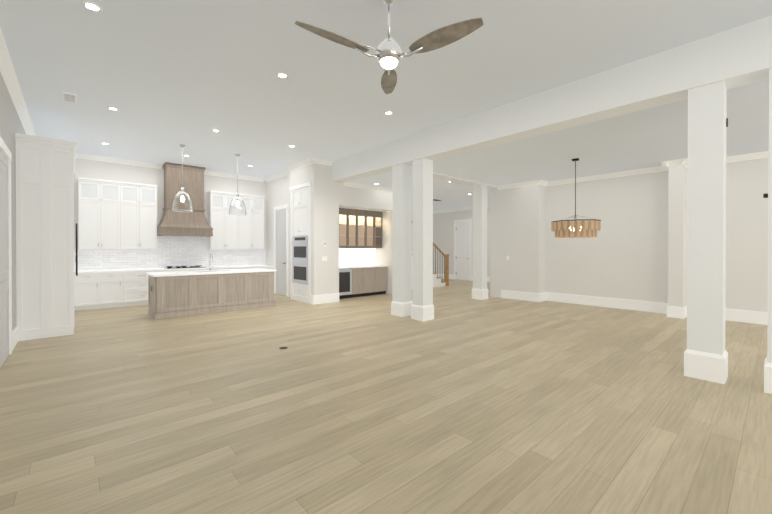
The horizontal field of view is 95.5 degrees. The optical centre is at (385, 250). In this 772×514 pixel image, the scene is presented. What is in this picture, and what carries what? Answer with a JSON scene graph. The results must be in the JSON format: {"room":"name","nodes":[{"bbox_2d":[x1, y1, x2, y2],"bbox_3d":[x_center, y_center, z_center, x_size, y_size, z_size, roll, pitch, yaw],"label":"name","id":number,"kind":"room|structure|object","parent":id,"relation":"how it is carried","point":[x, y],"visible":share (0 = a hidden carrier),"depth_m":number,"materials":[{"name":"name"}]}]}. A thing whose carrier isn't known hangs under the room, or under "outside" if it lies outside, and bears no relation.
{"room":"living room","nodes":[
{"label":"living room","id":0,"kind":"room"},
{"bbox_2d":[0,72,25,330],"bbox_3d":[-3.087,-0.531,2.331,0.150,3.980,15.900,0,0,-42],"label":"wall","id":1,"kind":"structure","parent":0,"point":[11,125],"depth_m":5.27,"materials":[{"name":"paint"}]},
{"bbox_2d":[0,136,11,367],"bbox_3d":[-4.869,0.042,4.470,0.036,2.810,1.260,0,0,-42],"label":"door frame","id":2,"kind":"structure","parent":1,"relation":"attached to","point":[5,265],"depth_m":4.66,"materials":[{"name":"white wood"}]},
{"bbox_2d":[12,326,17,350],"bbox_3d":[-5.571,1.323,5.252,0.020,0.240,0.790,0,0,-42],"label":"baseboard","id":3,"kind":"structure","parent":1,"relation":"attached to","point":[14,336],"depth_m":5.27,"materials":[{"name":"white wood"}]},
{"bbox_2d":[0,27,35,135],"bbox_3d":[-2.940,-2.306,2.351,0.110,0.110,15.750,0,0,-42],"label":"crown molding","id":4,"kind":"structure","parent":1,"relation":"attached to","point":[8,73],"depth_m":4.97,"materials":[{"name":"white wood"}]},
{"bbox_2d":[74,158,266,264],"bbox_3d":[-2.135,-0.595,13.736,16.460,3.980,0.150,0,0,-42],"label":"wall","id":5,"kind":"structure","parent":0,"point":[86,168],"depth_m":9.74,"materials":[{"name":"paint"}]},
{"bbox_2d":[78,177,121,248],"bbox_3d":[-7.207,-0.868,8.873,0.858,1.700,0.342,0,0,-42],"label":"upper cabinet","id":6,"kind":"object","parent":5,"relation":"attached to","point":[99,202],"depth_m":8.72,"materials":[{"name":"white wood"}]},
{"bbox_2d":[122,185,157,248],"bbox_3d":[-6.646,-0.871,9.374,0.858,1.700,0.342,0,0,-42],"label":"upper cabinet","id":7,"kind":"object","parent":5,"relation":"attached to","point":[124,248],"depth_m":9.27,"materials":[{"name":"white wood"}]},
{"bbox_2d":[74,236,265,270],"bbox_3d":[-5.884,0.042,10.278,4.864,0.895,0.014,0,0,-42],"label":"backsplash","id":8,"kind":"structure","parent":5,"relation":"attached to","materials":[{"name":"tile"}]},
{"bbox_2d":[76,153,264,181],"bbox_3d":[-6.103,-2.349,10.010,5.370,0.110,0.110,0,0,-42],"label":"crown molding","id":9,"kind":"structure","parent":5,"relation":"attached to","point":[121,161],"depth_m":9.54,"materials":[{"name":"white wood"}]},
{"bbox_2d":[157,162,212,236],"bbox_3d":[-5.736,-1.406,10.002,1.330,1.992,0.612,0,0,-42],"label":"range hood","id":10,"kind":"object","parent":5,"relation":"attached to","point":[194,223],"visible":0.9,"depth_m":9.84,"materials":[{"name":"beige wood"}]},
{"bbox_2d":[206,193,241,248],"bbox_3d":[-5.000,-0.879,10.842,0.873,1.700,0.342,0,0,-42],"label":"upper cabinet","id":11,"kind":"object","parent":5,"relation":"attached to","point":[227,229],"depth_m":10.67,"materials":[{"name":"white wood"}]},
{"bbox_2d":[242,197,264,248],"bbox_3d":[-4.428,-0.882,11.353,0.873,1.700,0.342,0,0,-42],"label":"upper cabinet","id":12,"kind":"object","parent":5,"relation":"attached to","point":[253,222],"depth_m":11.27,"materials":[{"name":"white wood"}]},
{"bbox_2d":[267,175,289,296],"bbox_3d":[-3.292,-0.581,11.181,0.150,3.980,2.120,0,0,-42],"label":"wall","id":13,"kind":"structure","parent":0,"point":[278,192],"depth_m":11.51,"materials":[{"name":"paint"}]},
{"bbox_2d":[274,205,288,296],"bbox_3d":[-3.332,0.005,11.062,0.071,2.810,0.990,0,0,-42],"label":"door","id":14,"kind":"structure","parent":13,"relation":"attached to","point":[281,248],"depth_m":11.06,"materials":[{"name":"white wood"}]},
{"bbox_2d":[290,164,310,186],"bbox_3d":[-2.135,-2.199,9.980,0.690,0.730,1.200,0,0,-42],"label":"soffit","id":15,"kind":"structure","parent":0,"point":[301,175],"depth_m":9.72,"materials":[{"name":"paint"}]},
{"bbox_2d":[311,163,338,294],"bbox_3d":[-1.648,-0.571,9.519,0.790,3.980,0.150,0,0,-42],"label":"wall block","id":16,"kind":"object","parent":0,"point":[324,218],"visible":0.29,"depth_m":9.41,"materials":[{"name":"paint"}]},
{"bbox_2d":[322,242,326,260],"bbox_3d":[-1.643,0.024,9.412,0.150,0.510,0.022,0,0,-42],"label":"thermostat","id":17,"kind":"object","parent":16,"relation":"attached to","point":[324,258],"visible":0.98,"depth_m":9.41,"materials":[{"name":"white plastic"}]},
{"bbox_2d":[313,293,338,304],"bbox_3d":[-1.599,1.299,9.460,0.810,0.240,0.020,0,0,-42],"label":"baseboard","id":18,"kind":"structure","parent":16,"relation":"attached to","point":[325,298],"depth_m":9.42,"materials":[{"name":"white wood"}]},
{"bbox_2d":[339,206,388,211],"bbox_3d":[-0.876,-1.329,10.820,2.100,0.120,0.770,0,0,-42],"label":"wall","id":19,"kind":"structure","parent":0,"point":[346,207],"depth_m":10.60,"materials":[{"name":"paint"}]},
{"bbox_2d":[339,183,391,210],"bbox_3d":[-0.570,-1.917,10.474,2.100,1.300,0.150,0,0,-42],"label":"wall","id":20,"kind":"structure","parent":0,"point":[361,198],"depth_m":10.32,"materials":[{"name":"paint"}]},
{"bbox_2d":[342,182,391,192],"bbox_3d":[-0.346,-1.862,10.500,2.250,0.110,0.110,0,0,-42],"label":"crown molding","id":21,"kind":"structure","parent":20,"relation":"attached to","point":[364,186],"depth_m":10.30,"materials":[{"name":"white"}]},
{"bbox_2d":[376,211,391,293],"bbox_3d":[0.028,-0.583,11.598,0.280,3.980,1.020,0,0,-42],"label":"wall block","id":22,"kind":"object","parent":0,"point":[384,255],"visible":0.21,"depth_m":11.37,"materials":[{"name":"paint"}]},
{"bbox_2d":[0,278,771,513],"bbox_3d":[3.053,1.478,7.822,16.610,0.100,15.900,0,0,-42],"label":"floor","id":23,"kind":"structure","parent":0,"point":[462,402],"depth_m":3.11,"materials":[{"name":"brown wood"}]},
{"bbox_2d":[15,137,74,340],"bbox_3d":[-5.959,-0.177,6.185,0.686,3.230,1.013,0,0,-42],"label":"tall cabinet","id":24,"kind":"object","parent":23,"relation":"on","point":[45,176],"depth_m":5.76,"materials":[{"name":"white wood"}]},
{"bbox_2d":[74,273,101,310],"bbox_3d":[-7.300,0.981,8.609,0.522,0.885,0.627,0,0,-42],"label":"base cabinet","id":25,"kind":"object","parent":23,"relation":"on","point":[87,286],"depth_m":8.38,"materials":[{"name":"white wood"}]},
{"bbox_2d":[74,265,245,272],"bbox_3d":[-5.677,0.511,10.049,4.864,0.040,0.635,0,0,-42],"label":"countertop","id":26,"kind":"structure","parent":25,"relation":"on","point":[207,266],"depth_m":8.98,"materials":[{"name":"white stone"}]},
{"bbox_2d":[162,265,205,268],"bbox_3d":[-5.726,0.467,10.002,0.960,0.047,0.480,0,0,-42],"label":"cooktop","id":27,"kind":"object","parent":26,"relation":"in","point":[163,266],"depth_m":9.93,"materials":[{"name":"black metal"}]},
{"bbox_2d":[102,273,121,307],"bbox_3d":[-7.002,0.980,8.875,0.508,0.885,0.627,0,0,-42],"label":"base cabinet","id":28,"kind":"object","parent":23,"relation":"on","point":[111,282],"depth_m":8.68,"materials":[{"name":"white wood"}]},
{"bbox_2d":[122,269,161,306],"bbox_3d":[-6.543,0.977,9.285,0.838,0.885,0.627,0,0,-42],"label":"base cabinet","id":29,"kind":"object","parent":23,"relation":"on","point":[134,283],"depth_m":9.00,"materials":[{"name":"white wood"}]},
{"bbox_2d":[162,269,189,271],"bbox_3d":[-5.981,0.975,9.787,0.670,0.885,0.627,0,0,-42],"label":"base cabinet","id":30,"kind":"object","parent":23,"relation":"on","point":[163,270],"depth_m":9.55,"materials":[{"name":"white stone"}]},
{"bbox_2d":[190,269,213,270],"bbox_3d":[-5.481,0.972,10.233,0.670,0.885,0.627,0,0,-42],"label":"base cabinet","id":31,"kind":"object","parent":23,"relation":"on","point":[190,269],"depth_m":9.96,"materials":[{"name":"white"}]},
{"bbox_2d":[147,270,276,319],"bbox_3d":[-4.105,0.982,8.454,2.606,0.885,0.900,0,0,-42],"label":"kitchen island","id":32,"kind":"object","parent":23,"relation":"on","point":[172,294],"depth_m":7.93,"materials":[{"name":"beige wood"}]},
{"bbox_2d":[150,270,265,277],"bbox_3d":[-4.103,0.555,8.454,2.660,0.120,0.960,0,0,-42],"label":"island countertop","id":33,"kind":"structure","parent":32,"relation":"on","point":[174,274],"depth_m":8.04,"materials":[{"name":"white stone"}]},
{"bbox_2d":[246,265,261,268],"bbox_3d":[-4.430,0.967,11.171,0.588,0.885,0.627,0,0,-42],"label":"base cabinet","id":34,"kind":"object","parent":23,"relation":"on","point":[247,266],"depth_m":11.07,"materials":[{"name":"white"}]},
{"bbox_2d":[262,265,273,268],"bbox_3d":[-4.081,0.965,11.482,0.578,0.885,0.627,0,0,-42],"label":"base cabinet","id":35,"kind":"object","parent":23,"relation":"on","point":[263,266],"depth_m":11.32,"materials":[{"name":"white stone"}]},
{"bbox_2d":[289,182,310,303],"bbox_3d":[-2.197,-0.204,9.933,0.640,3.240,1.165,0,0,-42],"label":"tall cabinet","id":36,"kind":"object","parent":23,"relation":"on","point":[300,242],"visible":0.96,"depth_m":9.72,"materials":[{"name":"white wood"}]},
{"bbox_2d":[339,268,354,298],"bbox_3d":[-1.451,0.971,10.424,0.687,0.886,0.606,0,0,-42],"label":"beverage refrigerator","id":37,"kind":"object","parent":23,"relation":"on","point":[346,275],"depth_m":10.31,"materials":[{"name":"black glass"}]},
{"bbox_2d":[343,264,386,267],"bbox_3d":[-0.926,0.505,10.887,2.090,0.040,0.610,0,0,-42],"label":"countertop","id":38,"kind":"structure","parent":37,"relation":"on","point":[344,265],"depth_m":11.08,"materials":[{"name":"white stone"}]},
{"bbox_2d":[355,268,366,296],"bbox_3d":[-1.000,0.969,10.826,0.523,0.886,0.606,0,0,-42],"label":"base cabinet","id":39,"kind":"object","parent":23,"relation":"on","point":[361,273],"depth_m":10.66,"materials":[{"name":"beige wood"}]},
{"bbox_2d":[367,268,378,295],"bbox_3d":[-0.651,0.967,11.138,0.519,0.886,0.606,0,0,-42],"label":"base cabinet","id":40,"kind":"object","parent":23,"relation":"on","point":[372,273],"depth_m":10.98,"materials":[{"name":"beige wood"}]},
{"bbox_2d":[379,268,386,293],"bbox_3d":[-0.342,0.965,11.413,0.520,0.886,0.606,0,0,-42],"label":"base cabinet","id":41,"kind":"object","parent":23,"relation":"on","point":[382,271],"depth_m":11.26,"materials":[{"name":"beige wood"}]},
{"bbox_2d":[391,164,411,316],"bbox_3d":[0.355,-0.222,7.764,0.344,3.300,0.344,0,0,-42],"label":"column","id":42,"kind":"structure","parent":23,"relation":"on","point":[401,303],"depth_m":7.66,"materials":[{"name":"paint"}]},
{"bbox_2d":[411,158,433,320],"bbox_3d":[0.762,-0.219,7.309,0.344,3.300,0.344,0,0,-42],"label":"column","id":43,"kind":"structure","parent":23,"relation":"on","point":[422,307],"depth_m":7.20,"materials":[{"name":"paint"}]},
{"bbox_2d":[433,242,449,286],"bbox_3d":[0.943,-0.099,13.181,3.110,2.993,1.180,0,0,-42],"label":"staircase","id":44,"kind":"structure","parent":23,"relation":"on","point":[437,282],"depth_m":13.65,"materials":[{"name":"white wood"}]},
{"bbox_2d":[472,185,487,299],"bbox_3d":[2.750,-0.236,10.263,0.344,3.300,0.344,0,0,-42],"label":"column","id":45,"kind":"structure","parent":23,"relation":"on","point":[479,290],"depth_m":10.15,"materials":[{"name":"paint"}]},
{"bbox_2d":[684,80,727,383],"bbox_3d":[3.685,-0.200,4.034,0.344,3.300,0.344,0,0,-42],"label":"column","id":46,"kind":"structure","parent":23,"relation":"on","point":[706,355],"depth_m":3.93,"materials":[{"name":"paint"}]},
{"bbox_2d":[764,68,771,393],"bbox_3d":[4.104,-0.198,3.564,0.344,3.300,0.344,0,0,-42],"label":"column","id":47,"kind":"structure","parent":23,"relation":"on","point":[768,375],"depth_m":3.56,"materials":[{"name":"paint"}]},
{"bbox_2d":[0,0,771,177],"bbox_3d":[-0.808,-2.442,4.354,6.260,0.140,15.900,0,0,-42],"label":"ceiling","id":48,"kind":"structure","parent":0,"point":[166,78],"depth_m":4.48,"materials":[{"name":"paint"}]},
{"bbox_2d":[62,92,76,102],"bbox_3d":[-4.907,-2.371,5.443,0.160,0.014,0.360,0,0,-42],"label":"ceiling vent","id":49,"kind":"object","parent":48,"relation":"in","point":[70,97],"visible":0.96,"depth_m":5.43,"materials":[{"name":"white metal"}]},
{"bbox_2d":[82,1,102,12],"bbox_3d":[-2.850,-2.364,3.407,0.160,0.004,0.160,0,0,-42],"label":"recessed light","id":50,"kind":"object","parent":48,"relation":"in","point":[91,6],"visible":1,"depth_m":3.40,"materials":[{"name":"white"}]},
{"bbox_2d":[107,107,118,110],"bbox_3d":[-4.579,-2.378,5.886,0.160,0.004,0.160,0,0,-42],"label":"recessed light","id":51,"kind":"object","parent":48,"relation":"in","point":[114,108],"visible":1,"depth_m":5.88,"materials":[{"name":"white"}]},
{"bbox_2d":[172,144,192,211],"bbox_3d":[-4.625,-1.643,7.975,0.418,1.500,0.418,0,0,-42],"label":"pendant light","id":52,"kind":"object","parent":48,"relation":"hanging from","point":[182,199],"visible":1,"depth_m":7.97,"materials":[{"name":"clear glass"}]},
{"bbox_2d":[229,154,246,214],"bbox_3d":[-3.715,-1.647,8.788,0.418,1.500,0.418,0,0,-42],"label":"pendant light","id":53,"kind":"object","parent":48,"relation":"hanging from","point":[237,197],"visible":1,"depth_m":8.78,"materials":[{"name":"clear glass"}]},
{"bbox_2d":[276,73,287,78],"bbox_3d":[-1.407,-2.372,4.760,0.160,0.004,0.160,0,0,-42],"label":"recessed light","id":54,"kind":"object","parent":48,"relation":"in","point":[282,75],"visible":1,"depth_m":4.75,"materials":[{"name":"white"}]},
{"bbox_2d":[264,157,332,181],"bbox_3d":[-2.851,-2.353,10.587,0.650,0.110,3.580,0,0,-42],"label":"cornice block","id":55,"kind":"object","parent":48,"relation":"attached to","point":[309,161],"visible":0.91,"depth_m":9.66,"materials":[{"name":"white wood"}]},
{"bbox_2d":[384,111,392,114],"bbox_3d":[0.046,-2.379,6.081,0.160,0.004,0.160,0,0,-42],"label":"recessed light","id":56,"kind":"object","parent":48,"relation":"in","point":[388,113],"visible":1,"depth_m":6.09,"materials":[{"name":"white"}]},
{"bbox_2d":[295,0,483,93],"bbox_3d":[-0.007,-2.020,3.078,1.448,0.690,1.485,0,0,-42],"label":"ceiling fan","id":57,"kind":"object","parent":48,"relation":"hanging from","point":[388,54],"visible":1,"depth_m":3.05,"materials":[{"name":"brown wood"}]},
{"bbox_2d":[331,15,771,182],"bbox_3d":[2.733,-2.196,5.089,0.360,0.680,12.280,0,0,-42],"label":"beam","id":58,"kind":"structure","parent":48,"relation":"attached to","point":[741,55],"depth_m":4.73,"materials":[{"name":"paint"}]},
{"bbox_2d":[433,208,489,280],"bbox_3d":[4.330,-0.606,15.585,0.150,3.980,5.700,0,0,-42],"label":"wall","id":59,"kind":"structure","parent":0,"point":[443,232],"depth_m":16.95,"materials":[{"name":"paint"}]},
{"bbox_2d":[437,273,453,278],"bbox_3d":[2.805,1.255,17.177,0.020,0.240,1.270,0,0,-42],"label":"baseboard","id":60,"kind":"structure","parent":59,"relation":"attached to","point":[451,276],"depth_m":17.16,"materials":[{"name":"white wood"}]},
{"bbox_2d":[434,205,489,213],"bbox_3d":[4.233,-1.890,15.492,0.110,0.110,5.700,0,0,-42],"label":"crown molding","id":61,"kind":"structure","parent":59,"relation":"attached to","point":[470,208],"depth_m":16.58,"materials":[{"name":"white"}]},
{"bbox_2d":[454,219,471,280],"bbox_3d":[3.549,-0.025,16.305,0.062,2.810,0.970,0,0,-42],"label":"door","id":62,"kind":"structure","parent":59,"relation":"attached to","point":[463,245],"depth_m":16.29,"materials":[{"name":"white wood"}]},
{"bbox_2d":[490,185,545,297],"bbox_3d":[3.855,-0.576,10.336,0.450,3.980,1.500,0,0,-42],"label":"wall pier","id":63,"kind":"object","parent":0,"point":[518,226],"visible":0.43,"depth_m":10.06,"materials":[{"name":"paint"}]},
{"bbox_2d":[501,290,538,301],"bbox_3d":[3.810,1.296,10.045,0.020,0.240,1.150,0,0,-42],"label":"baseboard","id":64,"kind":"structure","parent":63,"relation":"attached to","point":[524,296],"depth_m":10.00,"materials":[{"name":"white paint"}]},
{"bbox_2d":[539,292,545,301],"bbox_3d":[4.354,1.297,9.773,0.430,0.240,0.020,0,0,-42],"label":"baseboard return","id":65,"kind":"object","parent":63,"relation":"attached to","point":[542,296],"visible":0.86,"depth_m":9.76,"materials":[{"name":"white"}]},
{"bbox_2d":[348,79,768,210],"bbox_3d":[5.388,-1.984,9.887,10.350,0.140,15.900,0,0,-42],"label":"ceiling","id":66,"kind":"structure","parent":0,"point":[651,137],"depth_m":6.59,"materials":[{"name":"paint"}]},
{"bbox_2d":[433,172,496,188],"bbox_3d":[1.772,-2.221,9.379,3.920,0.680,0.400,0,0,-42],"label":"cross beam","id":67,"kind":"structure","parent":66,"relation":"attached to","point":[438,176],"depth_m":9.44,"materials":[{"name":"paint"}]},
{"bbox_2d":[551,158,600,237],"bbox_3d":[3.942,-1.083,7.301,0.912,1.632,0.912,0,0,-42],"label":"chandelier","id":68,"kind":"object","parent":66,"relation":"hanging from","point":[573,228],"visible":1,"depth_m":6.98,"materials":[{"name":"brown wood"}]},
{"bbox_2d":[546,158,767,311],"bbox_3d":[6.926,-0.559,7.346,0.150,3.980,10.050,0,0,-42],"label":"wall","id":69,"kind":"structure","parent":0,"point":[623,254],"depth_m":8.29,"materials":[{"name":"paint"}]},
{"bbox_2d":[546,292,667,313],"bbox_3d":[5.451,1.302,8.882,0.020,0.240,2.810,0,0,-42],"label":"baseboard","id":70,"kind":"structure","parent":69,"relation":"attached to","point":[648,306],"depth_m":8.74,"materials":[{"name":"white wood"}]},
{"bbox_2d":[496,151,767,189],"bbox_3d":[6.751,-1.842,7.002,0.560,0.110,9.780,0,0,-42],"label":"crown molding","id":71,"kind":"structure","parent":69,"relation":"attached to","point":[666,165],"depth_m":8.36,"materials":[{"name":"white"}]},
{"bbox_2d":[684,305,686,318],"bbox_3d":[6.391,1.310,7.490,0.430,0.240,0.020,0,0,-42],"label":"baseboard","id":72,"kind":"structure","parent":69,"relation":"attached to","point":[685,311],"depth_m":7.44,"materials":[{"name":"white wood"}]},
{"bbox_2d":[726,309,766,324],"bbox_3d":[8.380,1.321,5.599,0.020,0.240,5.490,0,0,-42],"label":"baseboard","id":73,"kind":"structure","parent":69,"relation":"attached to","point":[754,317],"depth_m":6.96,"materials":[{"name":"white"}]},
{"bbox_2d":[668,165,686,306],"bbox_3d":[6.309,-0.560,7.587,0.450,3.980,0.250,0,0,-42],"label":"wall pier","id":74,"kind":"object","parent":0,"point":[677,238],"visible":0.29,"depth_m":7.44,"materials":[{"name":"paint"}]},
{"bbox_2d":[666,306,683,318],"bbox_3d":[6.134,1.310,7.441,0.020,0.240,0.290,0,0,-42],"label":"baseboard","id":75,"kind":"structure","parent":74,"relation":"attached to","point":[674,312],"depth_m":7.43,"materials":[{"name":"white wood"}]}
]}

